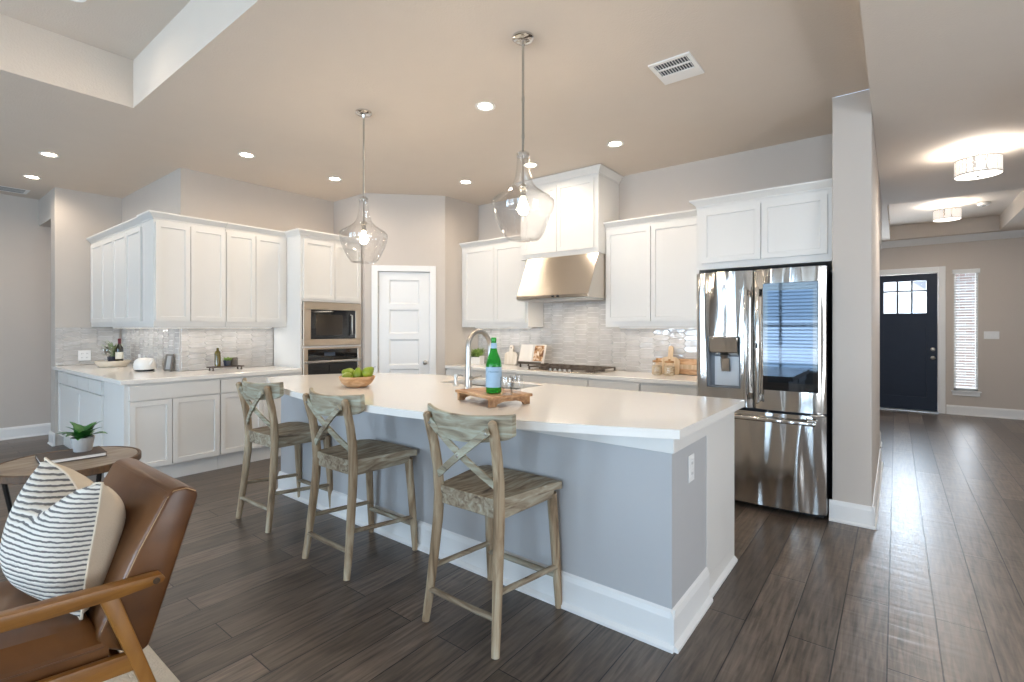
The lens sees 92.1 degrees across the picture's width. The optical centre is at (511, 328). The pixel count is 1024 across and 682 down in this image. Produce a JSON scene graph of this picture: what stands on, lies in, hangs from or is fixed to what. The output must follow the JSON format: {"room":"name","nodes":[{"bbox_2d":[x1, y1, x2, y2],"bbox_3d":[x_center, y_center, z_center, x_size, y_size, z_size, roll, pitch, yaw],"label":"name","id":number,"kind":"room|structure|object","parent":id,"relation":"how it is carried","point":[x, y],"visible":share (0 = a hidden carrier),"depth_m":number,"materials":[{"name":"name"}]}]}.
{"room":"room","nodes":[
{"label":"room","id":0,"kind":"room"},
{"bbox_2d":[0,194,50,427],"bbox_3d":[-7.014,-0.141,5.357,0.150,3.050,9.350,0,0,38],"label":"wall","id":1,"kind":"structure","parent":0,"point":[25,245],"depth_m":6.28,"materials":[{"name":"beige paint"}]},
{"bbox_2d":[0,423,50,440],"bbox_3d":[-6.958,1.309,5.282,0.028,0.150,9.000,0,0,38],"label":"baseboard","id":2,"kind":"structure","parent":1,"relation":"attached to","point":[8,433],"depth_m":6.27,"materials":[{"name":"white paint"}]},
{"bbox_2d":[39,191,50,226],"bbox_3d":[-5.792,-1.496,6.237,0.699,0.340,0.160,0,0,38],"label":"wall opening header","id":3,"kind":"structure","parent":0,"point":[45,201],"depth_m":6.18,"materials":[{"name":"beige paint"}]},
{"bbox_2d":[51,187,121,445],"bbox_3d":[-5.240,-0.141,6.189,0.229,3.050,0.760,0,0,38],"label":"wall","id":4,"kind":"structure","parent":0,"point":[76,216],"depth_m":5.94,"materials":[{"name":"beige paint"}]},
{"bbox_2d":[47,431,54,446],"bbox_3d":[-5.482,1.309,5.877,0.261,0.150,0.028,0,0,38],"label":"baseboard","id":5,"kind":"structure","parent":4,"relation":"attached to","point":[51,442],"depth_m":5.86,"materials":[{"name":"white paint"}]},
{"bbox_2d":[78,350,90,360],"bbox_3d":[-5.205,0.329,6.016,0.008,0.125,0.120,0,0,38],"label":"wall outlet","id":6,"kind":"object","parent":4,"relation":"attached to","point":[83,355],"visible":1,"depth_m":6.01,"materials":[{"name":"white plastic"}]},
{"bbox_2d":[56,327,118,365],"bbox_3d":[-5.188,0.214,6.056,0.012,0.452,0.605,0,0,38],"label":"backsplash","id":7,"kind":"structure","parent":4,"relation":"attached to","point":[69,341],"depth_m":6.00,"materials":[{"name":"tile"}]},
{"bbox_2d":[122,170,175,368],"bbox_3d":[-4.219,-0.141,5.800,1.859,3.050,0.120,0,0,38],"label":"wall","id":8,"kind":"structure","parent":0,"point":[159,195],"depth_m":5.61,"materials":[{"name":"beige paint"}]},
{"bbox_2d":[86,229,114,326],"bbox_3d":[-4.706,-0.559,5.869,0.984,1.085,0.350,0,0,38],"label":"upper cabinet","id":9,"kind":"object","parent":8,"relation":"attached to","point":[101,242],"visible":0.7,"depth_m":5.71,"materials":[{"name":"white paint"}]},
{"bbox_2d":[109,217,142,326],"bbox_3d":[-3.926,-0.559,5.262,0.987,1.085,0.350,0,0,38],"label":"upper cabinet","id":10,"kind":"object","parent":8,"relation":"attached to","point":[128,238],"visible":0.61,"depth_m":5.14,"materials":[{"name":"white paint"}]},
{"bbox_2d":[121,328,179,370],"bbox_3d":[-4.213,0.214,5.709,1.940,0.452,0.012,0,0,38],"label":"backsplash","id":11,"kind":"structure","parent":8,"relation":"attached to","point":[155,343],"depth_m":5.58,"materials":[{"name":"tile"}]},
{"bbox_2d":[176,167,333,370],"bbox_3d":[-2.934,-0.141,5.840,0.120,3.050,1.760,0,0,38],"label":"wall","id":12,"kind":"structure","parent":0,"point":[198,194],"depth_m":5.63,"materials":[{"name":"beige paint"}]},
{"bbox_2d":[136,210,226,326],"bbox_3d":[-3.301,-0.559,4.960,0.360,1.085,0.679,0,0,38],"label":"upper cabinet","id":13,"kind":"object","parent":12,"relation":"attached to","point":[184,257],"visible":0.99,"depth_m":4.83,"materials":[{"name":"white paint"}]},
{"bbox_2d":[181,327,272,370],"bbox_3d":[-3.127,0.214,5.481,0.012,0.452,0.952,0,0,38],"label":"backsplash","id":14,"kind":"structure","parent":12,"relation":"attached to","point":[253,347],"depth_m":5.45,"materials":[{"name":"tile"}]},
{"bbox_2d":[225,222,285,326],"bbox_3d":[-2.890,-0.559,5.488,0.360,1.085,0.654,0,0,38],"label":"upper cabinet","id":15,"kind":"object","parent":12,"relation":"attached to","point":[255,256],"visible":0.87,"depth_m":5.37,"materials":[{"name":"white paint"}]},
{"bbox_2d":[159,327,271,327],"bbox_3d":[-3.119,-0.009,5.275,0.040,0.013,1.100,0,0,38],"label":"light","id":16,"kind":"object","parent":15,"relation":"attached to","point":[159,327],"visible":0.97,"depth_m":5.22,"materials":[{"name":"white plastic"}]},
{"bbox_2d":[334,194,364,369],"bbox_3d":[-2.100,-0.141,6.358,0.800,3.050,0.079,0,0,38],"label":"wall","id":17,"kind":"structure","parent":0,"point":[346,211],"depth_m":6.22,"materials":[{"name":"beige paint"}]},
{"bbox_2d":[365,193,444,374],"bbox_3d":[-1.332,-0.141,6.190,0.975,3.050,0.100,0,0,-7],"label":"wall","id":18,"kind":"structure","parent":0,"point":[414,225],"depth_m":6.14,"materials":[{"name":"beige paint"}]},
{"bbox_2d":[371,265,435,374],"bbox_3d":[-1.339,0.301,6.130,0.785,2.164,0.018,0,0,-7],"label":"trim","id":19,"kind":"structure","parent":18,"relation":"attached to","point":[374,268],"depth_m":6.11,"materials":[{"name":"white paint"}]},
{"bbox_2d":[378,272,429,373],"bbox_3d":[-1.345,0.337,6.135,0.636,2.075,0.106,0,0,-7],"label":"door","id":20,"kind":"structure","parent":18,"relation":"in","point":[403,297],"depth_m":6.16,"materials":[{"name":"white paint"}]},
{"bbox_2d":[0,0,868,205],"bbox_3d":[-3.449,-1.886,2.921,8.769,0.440,9.880,0,0,38],"label":"ceiling","id":21,"kind":"structure","parent":0,"point":[128,94],"depth_m":3.47,"materials":[{"name":"paint"}]},
{"bbox_2d":[0,186,30,193],"bbox_3d":[-6.052,-1.663,5.869,0.280,0.003,0.440,0,0,38],"label":"ceiling vent","id":22,"kind":"object","parent":21,"relation":"in","point":[2,188],"visible":1,"depth_m":5.95,"materials":[{"name":"white plastic"}]},
{"bbox_2d":[38,152,59,157],"bbox_3d":[-4.431,-1.663,4.728,0.152,0.005,0.152,0,0,38],"label":"recessed light","id":23,"kind":"object","parent":21,"relation":"in","point":[47,154],"visible":1,"depth_m":4.72,"materials":[{"name":"white plastic"}]},
{"bbox_2d":[339,109,387,263],"bbox_3d":[-1.141,-1.085,3.803,0.360,1.161,0.360,0,0,38],"label":"pendant light","id":24,"kind":"object","parent":21,"relation":"hanging from","point":[364,113],"visible":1,"depth_m":3.80,"materials":[{"name":"glass"}]},
{"bbox_2d":[360,200,367,230],"bbox_3d":[-1.141,-0.878,3.803,0.058,0.255,0.058,0,0,38],"label":"socket","id":25,"kind":"object","parent":24,"relation":"attached to","point":[363,223],"depth_m":3.80,"materials":[{"name":"silver metal"}]},
{"bbox_2d":[475,102,494,110],"bbox_3d":[-0.200,-1.663,3.702,0.152,0.005,0.152,0,0,38],"label":"recessed light","id":26,"kind":"object","parent":21,"relation":"in","point":[482,106],"visible":1,"depth_m":3.70,"materials":[{"name":"white plastic"}]},
{"bbox_2d":[492,30,554,241],"bbox_3d":[0.063,-1.085,2.824,0.360,1.161,0.360,0,0,38],"label":"pendant light","id":27,"kind":"object","parent":21,"relation":"hanging from","point":[523,38],"visible":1,"depth_m":2.81,"materials":[{"name":"glass"}]},
{"bbox_2d":[518,156,527,197],"bbox_3d":[0.063,-0.878,2.824,0.058,0.255,0.058,0,0,38],"label":"socket","id":28,"kind":"object","parent":27,"relation":"attached to","point":[522,187],"depth_m":2.81,"materials":[{"name":"silver metal"}]},
{"bbox_2d":[607,141,623,146],"bbox_3d":[0.931,-1.663,4.457,0.152,0.005,0.152,0,0,38],"label":"recessed light","id":29,"kind":"object","parent":21,"relation":"in","point":[612,143],"visible":1,"depth_m":4.46,"materials":[{"name":"white plastic"}]},
{"bbox_2d":[648,51,704,84],"bbox_3d":[1.054,-1.661,3.164,0.260,0.009,0.300,0,0,38],"label":"ceiling vent","id":30,"kind":"object","parent":21,"relation":"in","point":[683,66],"visible":1,"depth_m":3.16,"materials":[{"name":"white plastic"}]},
{"bbox_2d":[445,196,477,374],"bbox_3d":[-0.671,-0.141,6.469,0.060,3.050,0.628,0,0,38],"label":"wall","id":31,"kind":"structure","parent":0,"point":[461,217],"depth_m":6.36,"materials":[{"name":"beige paint"}]},
{"bbox_2d":[0,409,1023,681],"bbox_3d":[-0.339,1.434,4.127,12.800,0.100,15.900,0,0,38],"label":"floor","id":32,"kind":"structure","parent":0,"point":[934,593],"depth_m":2.50,"materials":[{"name":"brown wood"}]},
{"bbox_2d":[0,446,140,513],"bbox_3d":[-2.817,1.109,3.146,0.732,0.551,0.732,0,0,38],"label":"side table","id":33,"kind":"object","parent":32,"relation":"on","point":[19,470],"visible":0.52,"depth_m":3.02,"materials":[{"name":"brown wood"}]},
{"bbox_2d":[35,446,106,463],"bbox_3d":[-2.852,0.821,3.199,0.250,0.026,0.320,0,0,41],"label":"book","id":34,"kind":"object","parent":33,"relation":"on","point":[97,451],"visible":0.92,"depth_m":3.17,"materials":[{"name":"paper"}]},
{"bbox_2d":[57,421,107,452],"bbox_3d":[-2.847,0.710,3.256,0.289,0.194,0.232,0,0,38],"label":"potted plant","id":35,"kind":"object","parent":34,"relation":"on","point":[83,439],"visible":1,"depth_m":3.23,"materials":[{"name":"green plant"}]},
{"bbox_2d":[58,371,103,448],"bbox_3d":[-4.398,0.933,5.457,1.989,0.899,0.621,0,0,38],"label":"base cabinet","id":36,"kind":"object","parent":32,"relation":"on","point":[80,398],"visible":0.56,"depth_m":5.17,"materials":[{"name":"white paint"}]},
{"bbox_2d":[53,364,300,384],"bbox_3d":[-3.860,0.462,5.632,2.628,0.040,1.615,0,0,38],"label":"countertop","id":37,"kind":"structure","parent":36,"relation":"on","point":[126,375],"depth_m":4.96,"materials":[{"name":"white stone"}]},
{"bbox_2d":[94,360,130,366],"bbox_3d":[-4.622,0.406,5.721,0.340,0.071,0.340,0,0,38],"label":"round tray","id":38,"kind":"object","parent":37,"relation":"on","point":[101,363],"visible":0.93,"depth_m":5.61,"materials":[{"name":"beige wood"}]},
{"bbox_2d":[101,341,127,360],"bbox_3d":[-4.651,0.273,5.790,0.318,0.294,0.288,0,0,38],"label":"potted plant","id":39,"kind":"object","parent":38,"relation":"on","point":[111,349],"visible":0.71,"depth_m":5.75,"materials":[{"name":"green plant"}]},
{"bbox_2d":[115,338,123,360],"bbox_3d":[-4.530,0.268,5.700,0.075,0.305,0.075,0,0,38],"label":"wine bottle","id":40,"kind":"object","parent":38,"relation":"on","point":[119,354],"visible":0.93,"depth_m":5.68,"materials":[{"name":"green glass"}]},
{"bbox_2d":[133,355,155,370],"bbox_3d":[-3.828,0.361,5.150,0.196,0.161,0.211,0,0,-26],"label":"kettle","id":41,"kind":"object","parent":37,"relation":"on","point":[140,364],"visible":1,"depth_m":5.09,"materials":[{"name":"white plastic"}]},
{"bbox_2d":[164,354,173,370],"bbox_3d":[-3.562,0.353,5.129,0.100,0.174,0.041,0,0,18],"label":"picture frame","id":42,"kind":"object","parent":37,"relation":"on","point":[169,358],"visible":1,"depth_m":5.12,"materials":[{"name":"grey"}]},
{"bbox_2d":[207,365,243,370],"bbox_3d":[-3.051,0.420,5.265,0.120,0.042,0.330,0,0,38],"label":"display riser","id":43,"kind":"object","parent":37,"relation":"on","point":[237,366],"visible":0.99,"depth_m":5.19,"materials":[{"name":"metal"}]},
{"bbox_2d":[214,344,220,366],"bbox_3d":[-3.100,0.282,5.202,0.060,0.233,0.060,0,0,38],"label":"oil bottle","id":44,"kind":"object","parent":43,"relation":"on","point":[217,355],"visible":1,"depth_m":5.18,"materials":[{"name":"green glass"}]},
{"bbox_2d":[207,365,243,367],"bbox_3d":[-3.051,0.406,5.265,0.120,0.012,0.330,0,0,38],"label":"shelf","id":45,"kind":"object","parent":43,"relation":"attached to","point":[237,366],"depth_m":5.20,"materials":[{"name":"metal"}]},
{"bbox_2d":[103,645,179,681],"bbox_3d":[-2.012,1.377,0.630,2.150,0.014,2.925,0,0,38],"label":"area rug","id":46,"kind":"object","parent":32,"relation":"on","point":[161,672],"visible":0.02,"depth_m":1.96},
{"bbox_2d":[0,458,196,681],"bbox_3d":[-1.591,0.956,1.603,0.738,0.828,0.805,0,0,38],"label":"armchair","id":47,"kind":"object","parent":46,"relation":"on","point":[41,641],"visible":0.77,"depth_m":1.55,"materials":[{"name":"brown leather"}]},
{"bbox_2d":[0,581,108,681],"bbox_3d":[-1.658,0.955,1.517,0.628,0.184,0.524,0,0,38],"label":"seat cushion","id":48,"kind":"object","parent":47,"relation":"on","point":[47,648],"depth_m":1.47,"materials":[{"name":"leather"}]},
{"bbox_2d":[0,457,125,619],"bbox_3d":[-1.515,0.691,1.673,0.346,0.446,0.374,0,0,-24],"label":"throw pillow","id":49,"kind":"object","parent":47,"relation":"on","point":[62,532],"visible":0.96,"depth_m":1.56,"materials":[{"name":"fabric"}]},
{"bbox_2d":[85,458,196,650],"bbox_3d":[-1.429,0.794,1.811,0.630,0.504,0.277,0,0,38],"label":"cushion","id":50,"kind":"object","parent":47,"relation":"on","point":[159,507],"depth_m":1.65,"materials":[{"name":"leather"}]},
{"bbox_2d":[104,378,219,477],"bbox_3d":[-3.321,0.933,4.708,0.621,0.899,0.756,0,0,38],"label":"base cabinet","id":51,"kind":"object","parent":32,"relation":"on","point":[175,425],"visible":0.79,"depth_m":4.51,"materials":[{"name":"white paint"}]},
{"bbox_2d":[217,372,299,468],"bbox_3d":[-2.834,0.933,5.334,0.621,0.899,0.827,0,0,38],"label":"base cabinet","id":52,"kind":"object","parent":32,"relation":"on","point":[232,432],"visible":0.38,"depth_m":4.95,"materials":[{"name":"white paint"}]},
{"bbox_2d":[236,377,332,532],"bbox_3d":[-1.690,0.876,3.659,0.524,1.020,0.548,0,0,37],"label":"counter stool","id":53,"kind":"object","parent":32,"relation":"on","point":[275,436],"visible":0.93,"depth_m":3.52,"materials":[{"name":"brown wood"}]},
{"bbox_2d":[274,228,361,374],"bbox_3d":[-2.338,0.141,5.949,0.650,2.484,0.845,0,0,38],"label":"oven tower","id":54,"kind":"object","parent":32,"relation":"on","point":[318,268],"visible":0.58,"depth_m":5.67,"materials":[{"name":"white paint"}]},
{"bbox_2d":[302,301,360,345],"bbox_3d":[-2.241,-0.052,5.904,0.458,0.498,0.747,0,0,38],"label":"microwave","id":55,"kind":"object","parent":54,"relation":"in","point":[325,325],"visible":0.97,"depth_m":5.76,"materials":[{"name":"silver metal"}]},
{"bbox_2d":[302,346,361,374],"bbox_3d":[-2.282,0.581,5.936,0.555,0.722,0.747,0,0,38],"label":"wall oven","id":56,"kind":"object","parent":54,"relation":"in","point":[344,357],"visible":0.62,"depth_m":5.75,"materials":[{"name":"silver metal"}]},
{"bbox_2d":[302,387,417,580],"bbox_3d":[-0.940,0.876,3.027,0.524,1.020,0.548,0,0,38],"label":"counter stool","id":57,"kind":"object","parent":32,"relation":"on","point":[353,457],"visible":1,"depth_m":2.92,"materials":[{"name":"brown wood"}]},
{"bbox_2d":[446,369,516,380],"bbox_3d":[-0.208,0.943,6.108,1.105,0.881,0.621,0,0,38],"label":"base cabinet","id":58,"kind":"object","parent":32,"relation":"on","point":[505,376],"visible":0.09,"depth_m":5.87,"materials":[{"name":"white paint"}]},
{"bbox_2d":[445,363,696,385],"bbox_3d":[0.579,0.481,5.491,3.106,0.038,0.631,0,0,38],"label":"countertop","id":59,"kind":"structure","parent":58,"relation":"on","point":[681,379],"depth_m":4.96,"materials":[{"name":"white stone"}]},
{"bbox_2d":[463,348,484,364],"bbox_3d":[-0.451,0.351,6.392,0.303,0.221,0.302,0,0,26],"label":"potted plant","id":60,"kind":"object","parent":59,"relation":"on","point":[477,357],"visible":0.9,"depth_m":6.33,"materials":[{"name":"green plant"}]},
{"bbox_2d":[504,345,517,364],"bbox_3d":[-0.012,0.335,6.274,0.200,0.249,0.048,0,0,38],"label":"cutting board","id":61,"kind":"object","parent":59,"relation":"on","point":[510,358],"visible":1,"depth_m":6.26,"materials":[{"name":"brown wood"}]},
{"bbox_2d":[518,361,548,366],"bbox_3d":[0.260,0.352,5.898,0.330,0.219,0.192,0,0,38],"label":"cookbook stand","id":62,"kind":"object","parent":59,"relation":"on","point":[519,362],"visible":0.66,"depth_m":5.83,"materials":[{"name":"metal"}]},
{"bbox_2d":[519,344,546,363],"bbox_3d":[0.239,0.299,5.872,0.370,0.216,0.081,0,0,38],"label":"cookbook","id":63,"kind":"object","parent":62,"relation":"on","point":[528,352],"visible":1,"depth_m":5.86,"materials":[{"name":"white paper"}]},
{"bbox_2d":[533,345,544,360],"bbox_3d":[0.313,0.291,5.800,0.135,0.190,0.001,0,-17,38],"label":"food photo","id":64,"kind":"object","parent":63,"relation":"attached to","point":[539,350],"depth_m":5.80},
{"bbox_2d":[527,364,616,374],"bbox_3d":[0.649,0.437,5.398,0.830,0.048,0.510,0,0,38],"label":"cooktop","id":65,"kind":"object","parent":59,"relation":"in","point":[580,369],"visible":1,"depth_m":5.29,"materials":[{"name":"silver metal"}]},
{"bbox_2d":[652,359,661,374],"bbox_3d":[1.441,0.379,4.909,0.102,0.162,0.102,0,0,38],"label":"storage jar","id":66,"kind":"object","parent":59,"relation":"on","point":[656,369],"visible":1,"depth_m":4.87,"materials":[{"name":"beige glass"}]},
{"bbox_2d":[664,359,673,375],"bbox_3d":[1.534,0.379,4.817,0.102,0.162,0.102,0,0,38],"label":"storage jar","id":67,"kind":"object","parent":59,"relation":"on","point":[668,370],"visible":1,"depth_m":4.78,"materials":[{"name":"clear glass"}]},
{"bbox_2d":[660,346,679,374],"bbox_3d":[1.596,0.317,4.987,0.200,0.285,0.078,0,0,38],"label":"cutting board","id":68,"kind":"object","parent":59,"relation":"on","point":[676,364],"visible":0.8,"depth_m":4.98,"materials":[{"name":"brown wood"}]},
{"bbox_2d":[655,358,696,374],"bbox_3d":[1.722,0.382,4.953,0.580,0.156,0.044,0,0,38],"label":"cutting board","id":69,"kind":"object","parent":59,"relation":"on","point":[687,366],"visible":0.33,"depth_m":4.92,"materials":[{"name":"brown wood"}]},
{"bbox_2d":[422,403,561,659],"bbox_3d":[-0.101,0.876,2.388,0.524,1.020,0.548,0,0,38],"label":"counter stool","id":70,"kind":"object","parent":32,"relation":"on","point":[495,492],"visible":1,"depth_m":2.26,"materials":[{"name":"brown wood"}]},
{"bbox_2d":[276,394,737,653],"bbox_3d":[-0.318,0.926,3.564,3.415,0.913,1.085,0,0,38],"label":"kitchen island","id":71,"kind":"object","parent":32,"relation":"on","point":[646,551],"visible":0.47,"depth_m":2.45,"materials":[{"name":"grey paint"}]},
{"bbox_2d":[266,373,744,438],"bbox_3d":[-0.504,0.449,3.489,3.642,0.040,1.520,0,0,38],"label":"island countertop","id":72,"kind":"structure","parent":71,"relation":"on","point":[552,407],"depth_m":2.83,"materials":[{"name":"white stone"}]},
{"bbox_2d":[339,375,374,387],"bbox_3d":[-1.139,0.389,3.634,0.260,0.080,0.260,0,0,38],"label":"fruit bowl","id":73,"kind":"object","parent":72,"relation":"on","point":[358,382],"visible":0.92,"depth_m":3.54,"materials":[{"name":"brown wood"}]},
{"bbox_2d":[352,365,363,377],"bbox_3d":[-1.130,0.325,3.628,0.081,0.116,0.081,0,0,30],"label":"pear","id":74,"kind":"object","parent":73,"relation":"in","point":[358,372],"visible":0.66,"depth_m":3.60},
{"bbox_2d":[362,366,373,376],"bbox_3d":[-1.052,0.320,3.608,0.082,0.086,0.096,0,0,-37],"label":"pear","id":75,"kind":"object","parent":73,"relation":"in","point":[367,371],"visible":0.94,"depth_m":3.58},
{"bbox_2d":[464,329,490,388],"bbox_3d":[-0.201,0.215,3.571,0.164,0.426,0.296,0,0,38],"label":"faucet","id":76,"kind":"object","parent":72,"relation":"on","point":[468,378],"visible":0.91,"depth_m":3.50,"materials":[{"name":"silver metal"}]},
{"bbox_2d":[455,387,532,407],"bbox_3d":[-0.113,0.399,2.893,0.280,0.060,0.410,0,0,-34],"label":"serving riser","id":77,"kind":"object","parent":72,"relation":"on","point":[505,395],"visible":0.94,"depth_m":2.79,"materials":[{"name":"brown wood"}]},
{"bbox_2d":[486,337,501,393],"bbox_3d":[-0.104,0.209,2.823,0.091,0.317,0.092,0,0,38],"label":"water bottle","id":78,"kind":"object","parent":77,"relation":"on","point":[493,363],"visible":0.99,"depth_m":2.79,"materials":[{"name":"green glass"}]},
{"bbox_2d":[688,453,693,482],"bbox_3d":[0.846,0.657,2.326,0.008,0.125,0.075,0,0,38],"label":"wall outlet","id":79,"kind":"object","parent":71,"relation":"attached to","point":[691,457],"visible":1,"depth_m":2.31,"materials":[{"name":"white plastic"}]},
{"bbox_2d":[516,373,588,386],"bbox_3d":[0.592,0.943,5.486,0.915,0.881,0.621,0,0,38],"label":"base cabinet","id":80,"kind":"object","parent":32,"relation":"on","point":[572,381],"visible":0.12,"depth_m":5.21,"materials":[{"name":"white paint"}]},
{"bbox_2d":[589,378,640,390],"bbox_3d":[1.171,0.943,5.036,0.547,0.881,0.621,0,0,38],"label":"base cabinet","id":81,"kind":"object","parent":32,"relation":"on","point":[597,383],"visible":0.17,"depth_m":4.78,"materials":[{"name":"white paint"}]},
{"bbox_2d":[641,382,696,395],"bbox_3d":[1.598,0.943,4.704,0.529,0.881,0.621,0,0,38],"label":"base cabinet","id":82,"kind":"object","parent":32,"relation":"on","point":[645,387],"visible":0.09,"depth_m":4.46,"materials":[{"name":"white paint"}]},
{"bbox_2d":[697,266,831,517],"bbox_3d":[2.098,0.469,4.070,0.904,1.829,0.918,0,0,38],"label":"refrigerator","id":83,"kind":"object","parent":32,"relation":"on","point":[764,336],"visible":0.84,"depth_m":3.68,"materials":[{"name":"silver metal"}]},
{"bbox_2d":[768,289,812,384],"bbox_3d":[2.023,0.059,3.599,0.290,0.680,0.001,0,0,38],"label":"mirror glass","id":84,"kind":"object","parent":83,"relation":"attached to","point":[790,311],"depth_m":3.60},
{"bbox_2d":[880,407,937,412],"bbox_3d":[6.633,1.375,8.390,0.915,0.017,0.190,0,0,38],"label":"trim","id":85,"kind":"structure","parent":32,"relation":"on","point":[880,407],"depth_m":8.28,"materials":[{"name":"silver metal"}]},
{"bbox_2d":[478,134,831,371],"bbox_3d":[1.156,-0.141,5.524,4.225,3.050,0.119,0,0,38],"label":"wall","id":86,"kind":"structure","parent":0,"point":[670,189],"depth_m":4.87,"materials":[{"name":"beige paint"}]},
{"bbox_2d":[459,234,543,326],"bbox_3d":[-0.149,-0.559,6.217,1.065,1.085,0.375,0,0,38],"label":"upper cabinet","id":87,"kind":"object","parent":86,"relation":"attached to","point":[493,269],"visible":0.73,"depth_m":6.06,"materials":[{"name":"white paint"}]},
{"bbox_2d":[514,164,622,260],"bbox_3d":[0.622,-1.221,5.524,1.095,0.880,0.525,0,0,38],"label":"upper cabinet","id":88,"kind":"object","parent":86,"relation":"attached to","point":[585,198],"visible":0.85,"depth_m":5.27,"materials":[{"name":"white paint"}]},
{"bbox_2d":[516,252,605,301],"bbox_3d":[0.609,-0.538,5.408,0.890,0.476,0.714,0,0,38],"label":"range hood","id":89,"kind":"object","parent":88,"relation":"attached to","point":[581,277],"visible":0.95,"depth_m":5.15,"materials":[{"name":"silver metal"}]},
{"bbox_2d":[478,301,696,371],"bbox_3d":[0.771,0.077,5.738,3.105,0.766,0.012,0,0,38],"label":"backsplash","id":90,"kind":"structure","parent":86,"relation":"attached to","point":[573,333],"depth_m":5.62,"materials":[{"name":"tile"}]},
{"bbox_2d":[603,209,696,326],"bbox_3d":[1.470,-0.559,4.960,1.030,1.085,0.375,0,0,38],"label":"upper cabinet","id":91,"kind":"object","parent":86,"relation":"attached to","point":[651,261],"visible":0.7,"depth_m":4.83,"materials":[{"name":"white paint"}]},
{"bbox_2d":[689,178,831,272],"bbox_3d":[2.153,-0.801,4.216,1.039,0.600,0.710,0,0,38],"label":"upper cabinet","id":92,"kind":"object","parent":86,"relation":"attached to","point":[786,226],"visible":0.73,"depth_m":3.92,"materials":[{"name":"white paint"}]},
{"bbox_2d":[832,89,881,505],"bbox_3d":[3.297,-0.151,4.646,0.232,3.070,2.914,0,0,38],"label":"wall","id":93,"kind":"structure","parent":0,"point":[855,173],"depth_m":3.51,"materials":[{"name":"beige paint"}]},
{"bbox_2d":[829,432,882,529],"bbox_3d":[3.388,1.309,4.755,0.278,0.150,3.253,0,0,38],"label":"baseboard","id":94,"kind":"structure","parent":93,"relation":"attached to","point":[859,515],"depth_m":3.51,"materials":[{"name":"white paint"}]},
{"bbox_2d":[860,0,1023,241],"bbox_3d":[2.753,-1.626,1.603,4.420,0.280,15.410,0,0,38],"label":"ceiling","id":95,"kind":"structure","parent":0,"point":[946,77],"depth_m":3.29,"materials":[{"name":"paint"}]},
{"bbox_2d":[933,203,961,221],"bbox_3d":[5.992,-1.599,6.805,0.299,0.233,0.299,0,0,38],"label":"drum light","id":96,"kind":"object","parent":95,"relation":"attached to","point":[946,214],"visible":1,"depth_m":6.72,"materials":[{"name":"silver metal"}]},
{"bbox_2d":[934,217,960,221],"bbox_3d":[5.992,-1.500,6.805,0.288,0.012,0.288,0,0,38],"label":"diffuser","id":97,"kind":"object","parent":96,"relation":"attached to","point":[936,219],"depth_m":6.78,"materials":[{"name":"white"}]},
{"bbox_2d":[954,147,1002,180],"bbox_3d":[3.858,-1.369,4.089,0.299,0.233,0.299,0,0,38],"label":"drum light","id":98,"kind":"object","parent":95,"relation":"attached to","point":[979,166],"visible":1,"depth_m":4.01,"materials":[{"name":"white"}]},
{"bbox_2d":[955,170,1001,180],"bbox_3d":[3.858,-1.270,4.089,0.288,0.012,0.288,0,0,38],"label":"diffuser","id":99,"kind":"object","parent":98,"relation":"attached to","point":[964,175],"depth_m":4.07,"materials":[{"name":"white"}]},
{"bbox_2d":[880,237,1023,409],"bbox_3d":[7.564,-0.201,7.711,4.520,3.170,0.140,0,0,38],"label":"wall","id":100,"kind":"structure","parent":0,"point":[1000,262],"depth_m":7.70,"materials":[{"name":"beige paint"}]},
{"bbox_2d":[880,273,937,411],"bbox_3d":[6.626,0.227,8.381,0.903,2.275,0.123,0,0,38],"label":"door","id":101,"kind":"structure","parent":100,"relation":"attached to","point":[908,341],"depth_m":8.34,"materials":[{"name":"blue paint"}]},
{"bbox_2d":[880,266,945,413],"bbox_3d":[6.606,0.186,8.355,1.095,2.394,0.018,0,0,38],"label":"door frame","id":102,"kind":"structure","parent":100,"relation":"attached to","point":[941,270],"depth_m":8.05,"materials":[{"name":"white paint"}]},
{"bbox_2d":[882,230,1023,248],"bbox_3d":[7.439,-1.433,7.655,4.130,0.104,0.099,0,0,38],"label":"crown molding","id":103,"kind":"structure","parent":100,"relation":"attached to","point":[1014,233],"depth_m":7.91,"materials":[{"name":"white paint"}]},
{"bbox_2d":[951,273,981,396],"bbox_3d":[7.255,0.069,7.900,0.360,2.010,0.140,0,0,38],"label":"window","id":104,"kind":"structure","parent":100,"relation":"attached to","point":[965,392],"depth_m":7.84,"materials":[{"name":"white paint"}]},
{"bbox_2d":[952,268,979,389],"bbox_3d":[7.242,0.013,7.883,0.330,1.918,0.067,0,0,38],"label":"window blind","id":105,"kind":"object","parent":104,"relation":"attached to","point":[977,270],"visible":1,"depth_m":7.89,"materials":[{"name":"plastic"}]},
{"bbox_2d":[946,405,1023,419],"bbox_3d":[7.461,1.309,7.684,4.150,0.150,0.028,0,0,38],"label":"baseboard","id":106,"kind":"structure","parent":100,"relation":"attached to","point":[1016,414],"depth_m":7.73,"materials":[{"name":"white paint"}]},
{"bbox_2d":[984,331,998,338],"bbox_3d":[7.465,0.104,7.689,0.175,0.118,0.012,0,0,38],"label":"light switch","id":107,"kind":"object","parent":100,"relation":"attached to","point":[987,334],"visible":1,"depth_m":7.69,"materials":[{"name":"white plastic"}]},
{"label":"outside","id":108,"kind":"structure","parent":0,"visible":0},
{"bbox_2d":[956,273,974,387],"bbox_3d":[8.448,-0.216,9.075,1.000,3.200,0.300,0,0,38],"label":"wall","id":109,"kind":"structure","parent":108,"point":[970,274],"depth_m":9.02,"materials":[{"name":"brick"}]},
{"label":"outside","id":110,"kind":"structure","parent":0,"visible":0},
{"bbox_2d":[908,274,925,289],"bbox_3d":[8.507,-1.666,11.310,1.950,1.700,0.300,0,0,38],"label":"sky","id":111,"kind":"structure","parent":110,"point":[922,284],"depth_m":10.79,"materials":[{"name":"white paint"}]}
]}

